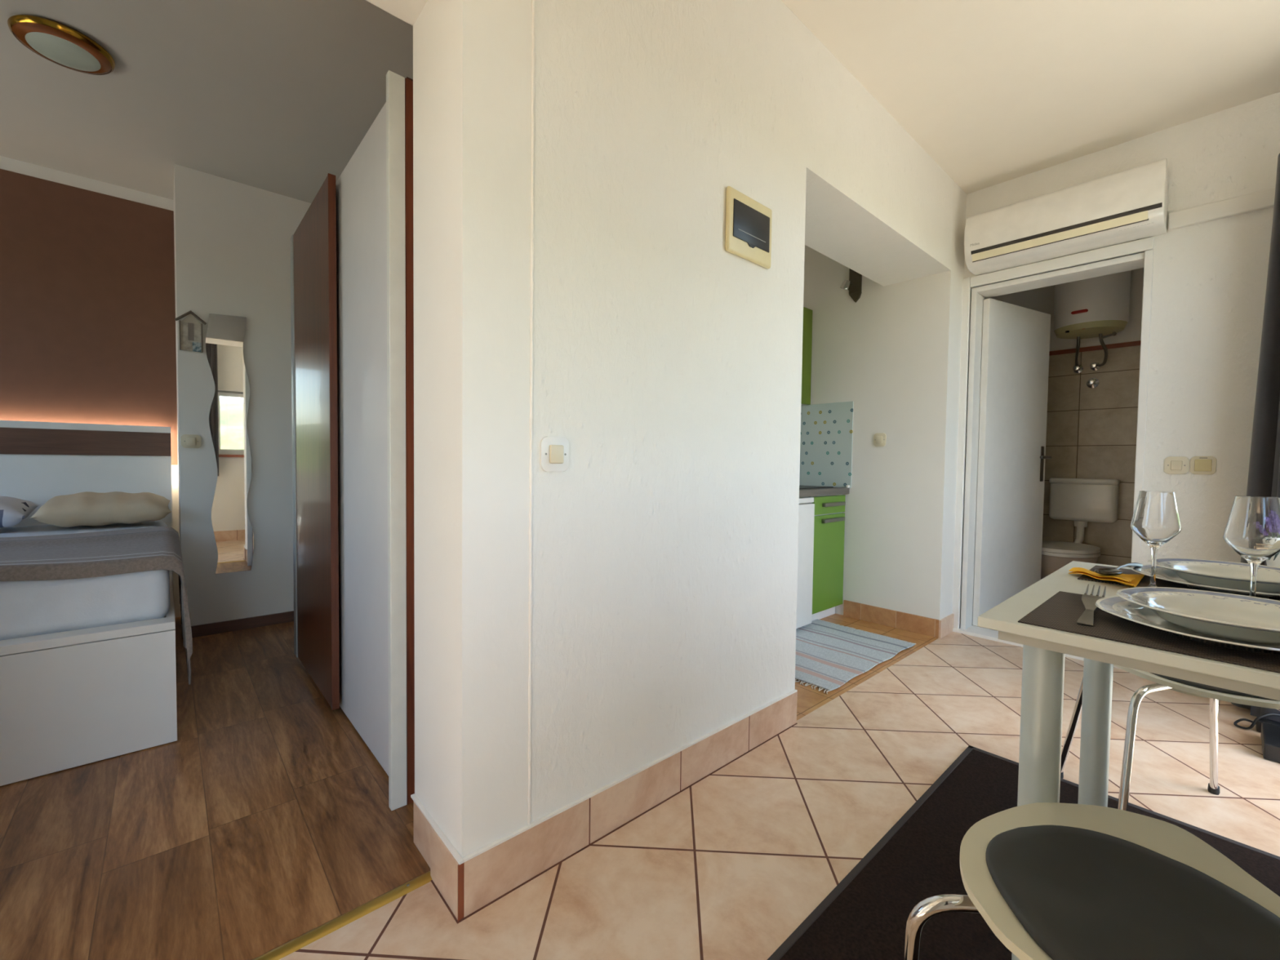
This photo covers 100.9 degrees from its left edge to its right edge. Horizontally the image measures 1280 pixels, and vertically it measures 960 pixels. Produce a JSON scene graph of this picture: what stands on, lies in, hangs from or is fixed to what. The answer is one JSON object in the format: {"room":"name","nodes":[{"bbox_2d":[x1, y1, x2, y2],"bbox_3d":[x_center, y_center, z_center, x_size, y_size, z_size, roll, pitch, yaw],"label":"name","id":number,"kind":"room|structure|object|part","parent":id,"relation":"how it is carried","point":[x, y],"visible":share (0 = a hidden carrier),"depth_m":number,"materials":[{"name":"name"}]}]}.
{"room":"studio apartment","nodes":[
{"label":"studio apartment","id":0,"kind":"room"},
{"bbox_2d":[0,155,180,617],"bbox_3d":[-3.489,-0.428,2.536,1.905,2.500,0.220,-1,3,-42],"label":"wall","id":1,"kind":"structure","parent":0,"point":[6,163],"depth_m":2.89,"materials":[{"name":"white paint"}]},
{"bbox_2d":[0,168,177,465],"bbox_3d":[-3.410,-0.807,2.440,1.905,1.465,0.004,-1,3,-42],"label":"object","id":2,"kind":"object","parent":1,"relation":"attached to","point":[87,298],"visible":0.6,"depth_m":2.83,"materials":[{"name":"paint"}]},
{"bbox_2d":[0,0,413,203],"bbox_3d":[-2.166,-1.630,1.856,3.200,0.120,3.120,-1,3,-42],"label":"ceiling","id":3,"kind":"structure","parent":0,"point":[277,96],"depth_m":2.13,"materials":[{"name":"paint"}]},
{"bbox_2d":[7,13,115,75],"bbox_3d":[-2.069,-1.546,1.899,0.262,0.048,0.262,-1,3,-42],"label":"ceiling lamp","id":4,"kind":"object","parent":3,"relation":"attached to","point":[63,45],"visible":1,"depth_m":1.86,"materials":[{"name":"gold metal"}]},
{"bbox_3d":[-2.069,-1.529,1.900,0.185,0.014,0.185,-1,3,-42],"label":"lamp shade","id":5,"kind":"part","parent":4,"relation":"part of","materials":[{"name":"white glass"}]},
{"bbox_2d":[173,164,311,636],"bbox_3d":[-2.185,-0.440,3.366,1.145,2.500,0.725,-1,3,-42],"label":"wall","id":6,"kind":"structure","parent":0,"point":[232,238],"depth_m":2.88,"materials":[{"name":"white paint"}]},
{"bbox_2d":[174,310,206,352],"bbox_3d":[-2.321,-0.771,2.732,0.128,0.208,0.015,-1,3,-42],"label":"plaque","id":7,"kind":"object","parent":6,"relation":"attached to","point":[190,330],"visible":1,"depth_m":2.73,"materials":[{"name":"beige wood"}]},
{"bbox_3d":[-2.354,-0.741,2.705,0.006,0.148,0.013,-1,3,-42],"label":"post","id":8,"kind":"part","parent":7,"relation":"part of","materials":[{"name":"grey wood"}]},
{"bbox_2d":[180,321,201,352],"bbox_3d":[-2.324,-0.739,2.736,0.084,0.143,0.008,-1,3,-42],"label":"picture","id":9,"kind":"object","parent":7,"relation":"attached to","point":[190,331],"depth_m":2.73},
{"bbox_3d":[-2.290,-0.742,2.763,0.006,0.148,0.013,-1,3,-42],"label":"post","id":10,"kind":"part","parent":7,"relation":"part of","materials":[{"name":"grey wood"}]},
{"bbox_2d":[180,434,201,448],"bbox_3d":[-2.333,-0.201,2.748,0.082,0.070,0.014,-1,3,-42],"label":"light switch","id":11,"kind":"object","parent":6,"relation":"attached to","point":[188,441],"visible":1,"depth_m":2.75,"materials":[{"name":"beige plastic"}]},
{"bbox_2d":[205,313,253,573],"bbox_3d":[-2.213,-0.192,2.856,0.196,1.388,0.008,-1,3,-41],"label":"wall mirror","id":12,"kind":"object","parent":6,"relation":"attached to","point":[233,530],"visible":1,"depth_m":2.85,"materials":[{"name":"mirror"}]},
{"bbox_2d":[191,610,293,637],"bbox_3d":[-1.988,0.792,3.103,1.055,0.060,0.013,-1,3,-42],"label":"baseboard","id":13,"kind":"structure","parent":6,"relation":"attached to","point":[221,627],"depth_m":2.91,"materials":[{"name":"brown wood"}]},
{"bbox_2d":[0,613,1279,959],"bbox_3d":[-0.739,0.924,1.986,5.230,0.101,4.600,-1,3,-42],"label":"floor","id":14,"kind":"structure","parent":0,"point":[729,866],"depth_m":1.39,"materials":[{"name":"beige tile"}]},
{"bbox_2d":[0,420,173,617],"bbox_3d":[-3.362,0.257,2.461,1.775,1.098,0.068,-1,3,-42],"label":"headboard","id":15,"kind":"object","parent":14,"relation":"on","point":[40,462],"visible":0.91,"depth_m":2.78,"materials":[{"name":"white laminate"}]},
{"bbox_3d":[-3.348,-0.273,2.434,1.775,0.035,0.032,-1,3,-42],"label":"rail","id":16,"kind":"part","parent":15,"relation":"part of","materials":[{"name":"white paint"}]},
{"bbox_2d":[0,569,177,786],"bbox_3d":[-2.749,0.651,1.817,1.718,0.401,1.710,-1,3,-42],"label":"bed","id":17,"kind":"object","parent":14,"relation":"on","point":[71,699],"visible":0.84,"depth_m":1.61,"materials":[{"name":"white laminate"}]},
{"bbox_2d":[0,520,169,640],"bbox_3d":[-2.766,0.367,1.836,1.686,0.224,1.600,-1,3,-42],"label":"mattress","id":18,"kind":"object","parent":17,"relation":"on","point":[28,608],"visible":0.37,"depth_m":1.68,"materials":[{"name":"white fabric"}]},
{"bbox_2d":[0,496,39,527],"bbox_3d":[-3.054,0.149,2.321,0.520,0.153,0.419,-1,3,-42],"label":"pillow","id":19,"kind":"object","parent":18,"relation":"on","point":[13,510],"visible":1,"depth_m":2.36,"materials":[{"name":"white fabric"}]},
{"bbox_2d":[0,526,192,684],"bbox_3d":[-2.414,0.475,1.547,1.663,0.501,0.826,-1,3,-42],"label":"blanket","id":20,"kind":"object","parent":18,"relation":"on","point":[108,553],"visible":1,"depth_m":1.81,"materials":[{"name":"grey fabric"}]},
{"bbox_2d":[29,491,171,527],"bbox_3d":[-2.661,0.141,2.646,0.470,0.158,0.439,-1,3,-42],"label":"pillow","id":21,"kind":"object","parent":18,"relation":"on","point":[86,508],"visible":1,"depth_m":2.52,"materials":[{"name":"beige fabric"}]},
{"bbox_3d":[-2.203,0.491,1.204,1.718,0.026,0.080,-1,3,-42],"label":"foot rail","id":22,"kind":"part","parent":17,"relation":"part of","materials":[{"name":"white paint"}]},
{"bbox_3d":[-2.128,0.642,2.394,0.022,0.396,1.680,-1,3,-42],"label":"panel","id":23,"kind":"part","parent":17,"relation":"part of","materials":[{"name":"white wood"}]},
{"bbox_2d":[252,871,431,959],"bbox_3d":[-1.125,0.913,0.627,1.742,0.005,0.032,-1,3,-42],"label":"trim","id":24,"kind":"structure","parent":14,"relation":"on","point":[288,948],"depth_m":1.08,"materials":[{"name":"gold metal"}]},
{"bbox_2d":[289,70,414,810],"bbox_3d":[-0.893,-0.116,2.135,0.652,1.963,1.423,-1,3,-42],"label":"wardrobe","id":25,"kind":"object","parent":14,"relation":"on","point":[352,257],"visible":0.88,"depth_m":1.72,"materials":[{"name":"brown wood"}]},
{"bbox_3d":[-1.332,-0.133,2.158,0.020,1.917,0.682,-1,3,-42],"label":"door","id":26,"kind":"part","parent":25,"relation":"part of","materials":[{"name":"brown wood"}]},
{"bbox_3d":[-0.883,-0.105,1.711,0.016,1.950,0.728,-1,3,-42],"label":"door","id":27,"kind":"part","parent":25,"relation":"part of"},
{"bbox_2d":[795,496,814,628],"bbox_3d":[0.599,0.461,3.087,0.545,0.745,0.597,-1,3,-42],"label":"fridge","id":28,"kind":"object","parent":14,"relation":"on","point":[806,509],"visible":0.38,"depth_m":2.99,"materials":[{"name":"white paint"}]},
{"bbox_3d":[0.787,0.117,2.871,0.545,0.029,0.036,-1,3,-42],"label":"control panel","id":29,"kind":"part","parent":28,"relation":"part of","materials":[{"name":"white plastic"}]},
{"bbox_2d":[808,494,845,620],"bbox_3d":[0.952,0.464,3.397,0.373,0.763,0.607,-1,3,-42],"label":"base cabinet","id":30,"kind":"object","parent":14,"relation":"on","point":[829,517],"visible":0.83,"depth_m":3.18,"materials":[{"name":"green laminate"}]},
{"bbox_2d":[799,487,849,497],"bbox_3d":[0.558,0.068,3.034,1.454,0.038,0.615,-1,3,-42],"label":"countertop","id":31,"kind":"structure","parent":30,"relation":"on","point":[833,491],"depth_m":3.08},
{"bbox_2d":[799,484,833,488],"bbox_3d":[0.856,0.041,3.283,0.520,0.006,0.460,-1,3,-42],"label":"cooktop","id":32,"kind":"object","parent":31,"relation":"in","point":[801,486],"visible":0.12,"depth_m":3.22,"materials":[{"name":"grey metal"}]},
{"bbox_3d":[1.139,0.149,3.184,0.370,0.105,0.017,-1,3,-42],"label":"drawer","id":33,"kind":"part","parent":30,"relation":"part of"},
{"bbox_3d":[1.168,0.241,3.188,0.243,0.022,0.022,-1,3,-42],"label":"handle","id":34,"kind":"part","parent":30,"relation":"part of","materials":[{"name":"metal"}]},
{"bbox_3d":[1.169,0.146,3.185,0.243,0.022,0.022,-1,3,-42],"label":"handle","id":35,"kind":"part","parent":30,"relation":"part of","materials":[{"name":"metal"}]},
{"bbox_2d":[795,618,915,693],"bbox_3d":[0.935,0.864,2.703,0.935,0.012,0.564,-1,3,-42],"label":"rag rug","id":36,"kind":"object","parent":14,"relation":"on","point":[828,655],"visible":0.62,"depth_m":2.65,"materials":[{"name":"blue fabric"}]},
{"bbox_2d":[767,745,1279,959],"bbox_3d":[0.882,0.923,0.991,1.403,0.009,0.876,-1,3,-42],"label":"floor mat","id":37,"kind":"object","parent":14,"relation":"on","point":[865,917],"visible":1,"depth_m":1.22,"materials":[{"name":"black carpet"}]},
{"bbox_2d":[903,802,1279,959],"bbox_3d":[0.590,0.556,0.556,0.441,0.748,0.524,0,2,-17],"label":"dining chair","id":38,"kind":"object","parent":37,"relation":"on","point":[1051,881],"visible":1,"depth_m":0.63,"materials":[{"name":"black leather"}]},
{"bbox_3d":[0.438,0.710,0.653,0.233,0.412,0.124,2,2,34],"label":"leg","id":39,"kind":"part","parent":38,"relation":"part of","materials":[{"name":"silver metal"}]},
{"bbox_2d":[977,560,1279,959],"bbox_3d":[0.984,0.569,0.852,0.738,0.711,0.586,-1,3,-42],"label":"dining table","id":40,"kind":"object","parent":37,"relation":"on","point":[1045,650],"visible":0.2,"depth_m":0.79,"materials":[{"name":"white laminate"}]},
{"bbox_3d":[0.612,0.574,0.817,0.054,0.694,0.054,-1,3,-42],"label":"leg","id":41,"kind":"part","parent":40,"relation":"part of","materials":[{"name":"grey metal"}]},
{"bbox_3d":[1.037,0.566,1.203,0.054,0.694,0.054,-1,3,-42],"label":"leg","id":42,"kind":"part","parent":40,"relation":"part of","materials":[{"name":"grey metal"}]},
{"bbox_2d":[1017,591,1279,673],"bbox_3d":[0.808,0.215,0.721,0.289,0.002,0.424,-1,3,-42],"label":"placemat","id":43,"kind":"object","parent":40,"relation":"on","point":[1061,611],"visible":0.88,"depth_m":0.73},
{"bbox_2d":[1076,583,1106,626],"bbox_3d":[0.732,0.199,0.857,0.027,0.016,0.262,3,3,44],"label":"fork","id":44,"kind":"object","parent":43,"relation":"on","point":[1086,618],"visible":0.93,"depth_m":0.84,"materials":[{"name":"metal"}]},
{"bbox_3d":[0.676,0.207,0.798,0.018,0.003,0.100,3,3,44],"label":"handle","id":45,"kind":"part","parent":44,"relation":"part of","materials":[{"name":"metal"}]},
{"bbox_2d":[1095,595,1279,653],"bbox_3d":[0.811,0.203,0.730,0.276,0.020,0.275,-1,3,-42],"label":"dinner plate","id":46,"kind":"object","parent":43,"relation":"on","point":[1117,606],"visible":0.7,"depth_m":0.73,"materials":[{"name":"white ceramic"}]},
{"bbox_2d":[1115,586,1279,644],"bbox_3d":[0.818,0.192,0.733,0.231,0.032,0.235,-1,3,-42],"label":"plate","id":47,"kind":"object","parent":46,"relation":"on","point":[1244,618],"visible":1,"depth_m":0.77,"materials":[{"name":"white ceramic"}]},
{"bbox_2d":[1128,490,1182,587],"bbox_3d":[0.956,0.114,0.982,0.068,0.185,0.068,0,2,-23],"label":"wine glass","id":48,"kind":"object","parent":40,"relation":"on","point":[1155,520],"visible":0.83,"depth_m":0.96,"materials":[{"name":"clear glass"}]},
{"bbox_2d":[1077,564,1279,600],"bbox_3d":[1.125,0.209,1.005,0.224,0.002,0.424,-1,3,-42],"label":"placemat","id":49,"kind":"object","parent":40,"relation":"on","point":[1145,581],"visible":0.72,"depth_m":1.07,"materials":[{"name":"black fabric"}]},
{"bbox_2d":[1068,567,1144,586],"bbox_3d":[0.950,0.193,1.086,0.205,0.017,0.111,-1,3,-42],"label":"napkin","id":50,"kind":"object","parent":49,"relation":"on","point":[1132,580],"visible":0.88,"depth_m":1.07,"materials":[{"name":"yellow paper"}]},
{"bbox_2d":[1093,562,1142,575],"bbox_3d":[0.981,0.180,1.085,0.182,0.016,0.040,-1,2,-35],"label":"spoon","id":51,"kind":"object","parent":50,"relation":"on","point":[1106,571],"visible":1,"depth_m":1.05,"materials":[{"name":"metal"}]},
{"bbox_2d":[1093,568,1123,575],"bbox_3d":[0.932,0.182,1.051,0.062,0.012,0.042,-1,3,-42],"label":"bowl","id":52,"kind":"object","parent":51,"relation":"on","point":[1106,571],"depth_m":1.04,"materials":[{"name":"metal"}]},
{"bbox_3d":[1.011,0.179,1.095,0.121,0.014,0.009,0,2,-29],"label":"handle","id":53,"kind":"part","parent":51,"relation":"part of","materials":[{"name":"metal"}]},
{"bbox_2d":[1130,564,1279,599],"bbox_3d":[1.126,0.198,1.010,0.272,0.020,0.278,-1,3,-42],"label":"dinner plate","id":54,"kind":"object","parent":49,"relation":"on","point":[1163,574],"visible":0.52,"depth_m":0.99,"materials":[{"name":"grey ceramic"}]},
{"bbox_2d":[1147,557,1279,593],"bbox_3d":[1.131,0.186,1.010,0.233,0.032,0.234,-1,3,-42],"label":"plate","id":55,"kind":"object","parent":54,"relation":"on","point":[1220,574],"visible":0.84,"depth_m":1.03,"materials":[{"name":"white ceramic"}]},
{"bbox_2d":[1222,496,1279,596],"bbox_3d":[0.964,0.119,0.830,0.068,0.185,0.068,0,2,-23],"label":"wine glass","id":56,"kind":"object","parent":40,"relation":"on","point":[1252,529],"visible":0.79,"depth_m":0.81,"materials":[{"name":"clear glass"}]},
{"bbox_2d":[1060,664,1279,811],"bbox_3d":[1.430,0.543,1.364,0.578,0.756,0.500,1,2,15],"label":"dining chair","id":57,"kind":"object","parent":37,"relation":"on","point":[1215,694],"visible":0.33,"depth_m":1.24,"materials":[{"name":"silver metal"}]},
{"bbox_3d":[1.308,0.696,1.480,0.049,0.420,0.284,0,2,-17],"label":"leg","id":58,"kind":"part","parent":57,"relation":"part of","materials":[{"name":"silver metal"}]},
{"bbox_3d":[1.220,0.698,1.270,0.284,0.412,0.030,0,2,-23],"label":"leg","id":59,"kind":"part","parent":57,"relation":"part of","materials":[{"name":"silver metal"}]},
{"bbox_3d":[1.377,0.506,1.325,0.120,0.032,0.120,-1,3,-42],"label":"mounting plate","id":60,"kind":"part","parent":57,"relation":"part of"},
{"bbox_3d":[1.548,0.701,1.441,0.362,0.422,0.035,-1,2,-34],"label":"leg","id":61,"kind":"part","parent":57,"relation":"part of","materials":[{"name":"silver metal"}]},
{"bbox_2d":[1233,712,1279,732],"bbox_3d":[2.314,0.877,1.866,0.294,0.080,0.056,2,3,40],"label":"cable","id":62,"kind":"object","parent":14,"relation":"on","point":[1257,722],"visible":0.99,"depth_m":1.91,"materials":[{"name":"black plastic"}]},
{"bbox_2d":[1260,722,1279,763],"bbox_3d":[2.194,0.618,1.720,0.250,0.598,0.280,-1,3,-42],"label":"side table","id":63,"kind":"object","parent":14,"relation":"on","point":[1270,734],"visible":0.5,"depth_m":1.75,"materials":[{"name":"black plastic"}]},
{"bbox_2d":[1266,551,1279,567],"bbox_3d":[2.144,0.197,1.731,0.182,0.241,0.190,3,3,43],"label":"pot","id":64,"kind":"object","parent":63,"relation":"on","point":[1274,561],"visible":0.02,"depth_m":1.74,"materials":[{"name":"white ceramic"}]},
{"bbox_2d":[365,0,953,857],"bbox_3d":[-0.321,-0.364,1.336,5.020,2.530,0.360,-1,3,-42],"label":"wall","id":65,"kind":"structure","parent":0,"point":[668,361],"depth_m":1.32,"materials":[{"name":"white paint"}]},
{"bbox_2d":[413,800,458,919],"bbox_3d":[-0.467,0.843,1.200,0.012,0.122,0.290,-1,3,-42],"label":"baseboard","id":66,"kind":"structure","parent":65,"relation":"attached to","point":[443,866],"depth_m":1.17,"materials":[{"name":"tile"}]},
{"bbox_2d":[457,862,463,920],"bbox_3d":[-0.370,0.850,1.091,0.013,0.118,0.002,-1,3,-42],"label":"trim","id":67,"kind":"structure","parent":65,"relation":"attached to","point":[460,867],"depth_m":1.09,"materials":[{"name":"ceramic"}]},
{"bbox_2d":[527,0,535,824],"bbox_3d":[-0.238,-0.394,1.166,0.009,2.357,0.009,1,2,2],"label":"trim","id":68,"kind":"structure","parent":65,"relation":"attached to","point":[533,2],"depth_m":1.17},
{"bbox_2d":[540,435,569,471],"bbox_3d":[-0.193,-0.059,1.213,0.076,0.080,0.014,-1,3,-42],"label":"light switch","id":69,"kind":"object","parent":65,"relation":"attached to","point":[554,451],"visible":1,"depth_m":1.21,"materials":[{"name":"white plastic"}]},
{"bbox_2d":[410,688,797,864],"bbox_3d":[0.005,0.775,1.619,1.272,0.005,0.291,-1,3,-42],"label":"trim","id":70,"kind":"structure","parent":65,"relation":"attached to","point":[460,860],"depth_m":1.27,"materials":[{"name":"beige tile"}]},
{"bbox_2d":[431,723,797,924],"bbox_3d":[0.049,0.898,1.568,1.278,0.001,0.158,-1,3,-42],"label":"trim","id":71,"kind":"structure","parent":65,"relation":"attached to","point":[669,797],"depth_m":1.28,"materials":[{"name":"brown tile"}]},
{"bbox_2d":[463,691,797,917],"bbox_3d":[0.102,0.842,1.520,1.262,0.118,0.010,-1,3,-42],"label":"baseboard","id":72,"kind":"structure","parent":65,"relation":"attached to","point":[491,874],"depth_m":1.35,"materials":[{"name":"tile"}]},
{"bbox_2d":[724,186,772,268],"bbox_3d":[0.345,-0.787,1.659,0.226,0.192,0.020,-1,3,-42],"label":"box","id":73,"kind":"object","parent":65,"relation":"attached to","point":[748,221],"visible":1,"depth_m":1.64,"materials":[{"name":"beige plastic"}]},
{"bbox_2d":[938,613,954,638],"bbox_3d":[1.729,0.821,2.980,0.215,0.100,0.011,-1,3,-42],"label":"baseboard","id":74,"kind":"structure","parent":65,"relation":"attached to","point":[945,624],"depth_m":2.96,"materials":[{"name":"tile"}]},
{"bbox_2d":[800,181,966,619],"bbox_3d":[1.329,-0.414,3.413,0.210,2.530,1.250,-1,3,-42],"label":"wall","id":75,"kind":"structure","parent":0,"point":[894,353],"depth_m":3.07,"materials":[{"name":"white paint"}]},
{"bbox_2d":[799,401,853,488],"bbox_3d":[1.097,-0.229,3.496,0.030,0.536,0.624,-1,3,-42],"label":"backsplash","id":76,"kind":"structure","parent":75,"relation":"attached to","point":[826,428],"depth_m":3.39,"materials":[{"name":"tile"}]},
{"bbox_2d":[840,268,862,302],"bbox_3d":[1.282,-1.256,3.220,0.124,0.335,0.076,0,2,-22],"label":"spotlight","id":77,"kind":"object","parent":75,"relation":"attached to","point":[854,285],"visible":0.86,"depth_m":3.22,"materials":[{"name":"brown metal"}]},
{"bbox_2d":[873,432,886,446],"bbox_3d":[1.424,-0.239,3.142,0.014,0.080,0.072,-1,3,-42],"label":"light switch","id":78,"kind":"object","parent":75,"relation":"attached to","point":[879,439],"visible":1,"depth_m":3.14,"materials":[{"name":"beige plastic"}]},
{"bbox_2d":[843,600,939,638],"bbox_3d":[1.466,0.813,3.120,0.010,0.100,0.550,-1,3,-42],"label":"baseboard","id":79,"kind":"structure","parent":75,"relation":"attached to","point":[920,624],"depth_m":3.10,"materials":[{"name":"tile"}]},
{"bbox_2d":[781,0,1279,194],"bbox_3d":[0.387,-1.611,0.732,5.500,0.120,2.000,-1,3,-42],"label":"ceiling","id":80,"kind":"structure","parent":0,"point":[994,91],"depth_m":2.02,"materials":[{"name":"paint"}]},
{"bbox_2d":[995,267,1143,567],"bbox_3d":[3.239,-0.357,3.583,0.120,2.450,1.550,-1,3,-42],"label":"wall","id":81,"kind":"structure","parent":0,"point":[1091,433],"depth_m":3.62,"materials":[{"name":"tile"}]},
{"bbox_2d":[1072,364,1083,373],"bbox_3d":[3.026,-0.772,3.657,0.088,0.054,0.054,-1,3,-42],"label":"angle valve","id":82,"kind":"object","parent":81,"relation":"attached to","point":[1077,369],"visible":1,"depth_m":3.65,"materials":[{"name":"silver metal"}]},
{"bbox_3d":[3.005,-0.772,3.639,0.033,0.042,0.042,-1,3,-42],"label":"knob","id":83,"kind":"part","parent":82,"relation":"part of","materials":[{"name":"silver metal"}]},
{"bbox_2d":[1048,477,1120,543],"bbox_3d":[3.034,0.232,3.622,0.150,0.487,0.362,-1,3,-42],"label":"toilet cistern","id":84,"kind":"object","parent":81,"relation":"attached to","point":[1082,501],"visible":0.98,"depth_m":3.57,"materials":[{"name":"white ceramic"}]},
{"bbox_3d":[3.037,0.142,3.621,0.145,0.275,0.356,-1,3,-42],"label":"tank","id":85,"kind":"part","parent":84,"relation":"part of","materials":[{"name":"white ceramic"}]},
{"bbox_3d":[3.036,0.010,3.615,0.150,0.041,0.362,-1,3,-42],"label":"lid","id":86,"kind":"part","parent":84,"relation":"part of","materials":[{"name":"white ceramic"}]},
{"bbox_2d":[1053,270,1130,366],"bbox_3d":[2.955,-1.137,3.464,0.442,0.749,0.376,-1,3,-42],"label":"water heater","id":87,"kind":"object","parent":81,"relation":"attached to","point":[1097,306],"visible":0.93,"depth_m":3.32,"materials":[{"name":"white paint"}]},
{"bbox_3d":[2.942,-1.254,3.447,0.376,0.515,0.376,-1,3,-42],"label":"tank","id":88,"kind":"part","parent":87,"relation":"part of","materials":[{"name":"white metal"}]},
{"bbox_2d":[1086,377,1099,387],"bbox_3d":[3.078,-0.664,3.601,0.088,0.068,0.068,-1,3,-42],"label":"angle valve","id":89,"kind":"object","parent":81,"relation":"attached to","point":[1093,382],"visible":1,"depth_m":3.61,"materials":[{"name":"silver metal"}]},
{"bbox_3d":[3.057,-0.664,3.583,0.033,0.042,0.042,-1,3,-42],"label":"knob","id":90,"kind":"part","parent":89,"relation":"part of","materials":[{"name":"silver metal"}]},
{"bbox_2d":[1048,340,1141,355],"bbox_3d":[3.243,-0.898,3.562,0.127,0.030,1.550,-1,3,-42],"label":"trim","id":91,"kind":"structure","parent":81,"relation":"on","point":[1132,343],"depth_m":3.61,"materials":[{"name":"tile"}]},
{"bbox_2d":[1089,362,1100,370],"bbox_3d":[3.086,-0.776,3.590,0.088,0.054,0.054,-1,3,-42],"label":"angle valve","id":92,"kind":"object","parent":81,"relation":"attached to","point":[1094,366],"visible":0.98,"depth_m":3.58,"materials":[{"name":"silver metal"}]},
{"bbox_3d":[3.065,-0.776,3.572,0.033,0.042,0.042,-1,3,-42],"label":"knob","id":93,"kind":"part","parent":92,"relation":"part of","materials":[{"name":"silver metal"}]},
{"bbox_2d":[959,92,1279,627],"bbox_3d":[2.340,-0.372,2.540,0.130,2.530,2.000,-1,3,-42],"label":"wall","id":94,"kind":"structure","parent":0,"point":[1210,278],"depth_m":2.31,"materials":[{"name":"white paint"}]},
{"bbox_2d":[972,297,1051,626],"bbox_3d":[2.272,-0.092,3.173,0.660,1.885,0.097,0,2,-28],"label":"door","id":95,"kind":"structure","parent":94,"relation":"in","point":[1015,339],"depth_m":3.15,"materials":[{"name":"white paint"}]},
{"bbox_3d":[2.520,-0.101,3.314,0.034,0.220,0.006,0,2,-28],"label":"handle plate","id":96,"kind":"part","parent":95,"relation":"part of","materials":[{"name":"metal"}]},
{"bbox_3d":[2.494,-0.140,3.255,0.134,0.018,0.053,-1,3,-42],"label":"handle","id":97,"kind":"part","parent":95,"relation":"part of","materials":[{"name":"metal"}]},
{"bbox_2d":[952,625,1119,668],"bbox_3d":[2.100,0.873,2.811,0.160,0.019,0.790,-1,3,-42],"label":"trim","id":98,"kind":"structure","parent":94,"relation":"attached to","point":[983,633],"depth_m":2.95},
{"bbox_2d":[951,236,1154,629],"bbox_3d":[2.131,-0.122,2.797,0.185,2.007,0.795,-1,3,-42],"label":"trim","id":99,"kind":"structure","parent":94,"relation":"attached to","point":[1144,247],"depth_m":2.96,"materials":[{"name":"white paint"}]},
{"bbox_2d":[964,158,1169,275],"bbox_3d":[2.051,-1.261,2.595,0.204,0.275,0.758,-1,3,-42],"label":"air conditioner","id":100,"kind":"object","parent":94,"relation":"attached to","point":[1130,205],"visible":1,"depth_m":2.50,"materials":[{"name":"white plastic"}]},
{"bbox_2d":[1164,456,1189,474],"bbox_3d":[2.403,-0.066,2.368,0.014,0.078,0.079,-1,3,-42],"label":"light switch","id":101,"kind":"object","parent":94,"relation":"attached to","point":[1172,464],"visible":1,"depth_m":2.37,"materials":[{"name":"beige plastic"}]},
{"bbox_2d":[1190,456,1216,474],"bbox_3d":[2.459,-0.064,2.308,0.011,0.080,0.078,-1,3,-42],"label":"light switch","id":102,"kind":"object","parent":94,"relation":"attached to","point":[1198,464],"visible":1,"depth_m":2.31,"materials":[{"name":"beige plastic"}]},
{"bbox_2d":[1168,187,1275,230],"bbox_3d":[2.566,-1.148,2.157,0.025,0.072,0.580,-1,3,-42],"label":"duct","id":103,"kind":"object","parent":94,"relation":"attached to","point":[1264,199],"visible":1,"depth_m":2.24,"materials":[{"name":"white paint"}]},
{"bbox_3d":[2.777,0.929,3.158,1.570,0.098,1.650,-1,3,-42],"label":"floor","id":104,"kind":"structure","parent":0,"visible":0},
{"bbox_2d":[1040,540,1100,579],"bbox_3d":[2.799,0.650,3.510,0.490,0.432,0.380,-1,3,-42],"label":"toilet","id":105,"kind":"object","parent":104,"relation":"on","point":[1055,555],"visible":0.48,"depth_m":3.37,"materials":[{"name":"beige ceramic"}]},
{"bbox_3d":[2.798,0.674,3.511,0.480,0.385,0.370,-1,3,-42],"label":"bowl","id":106,"kind":"part","parent":105,"relation":"part of","materials":[{"name":"beige ceramic"}]},
{"bbox_3d":[2.801,0.468,3.504,0.490,0.020,0.380,-1,3,-42],"label":"seat","id":107,"kind":"part","parent":105,"relation":"part of","materials":[{"name":"white plastic"}]},
{"bbox_3d":[2.801,0.445,3.504,0.486,0.021,0.376,-1,3,-42],"label":"lid","id":108,"kind":"part","parent":105,"relation":"part of","materials":[{"name":"white plastic"}]},
{"bbox_3d":[0.324,-0.407,3.285,1.458,2.500,0.098,-1,3,-42],"label":"wall","id":109,"kind":"structure","parent":0,"visible":0},
{"bbox_2d":[800,306,812,404],"bbox_3d":[0.785,-0.802,3.381,0.608,0.615,0.335,-1,3,-42],"label":"upper cabinet","id":110,"kind":"object","parent":109,"relation":"attached to","point":[807,313],"visible":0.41,"depth_m":3.42,"materials":[{"name":"green wood"}]},
{"bbox_3d":[0.853,-0.309,0.133,5.560,2.530,0.200,-1,3,-42],"label":"wall","id":111,"kind":"structure","parent":0,"visible":0},
{"bbox_2d":[1230,153,1279,721],"bbox_3d":[2.085,-0.161,1.602,1.368,2.124,0.330,-1,3,-42],"label":"curtain","id":112,"kind":"object","parent":111,"relation":"hanging from","point":[1264,473],"visible":0.43,"depth_m":2.00,"materials":[{"name":"fabric"}]}
]}

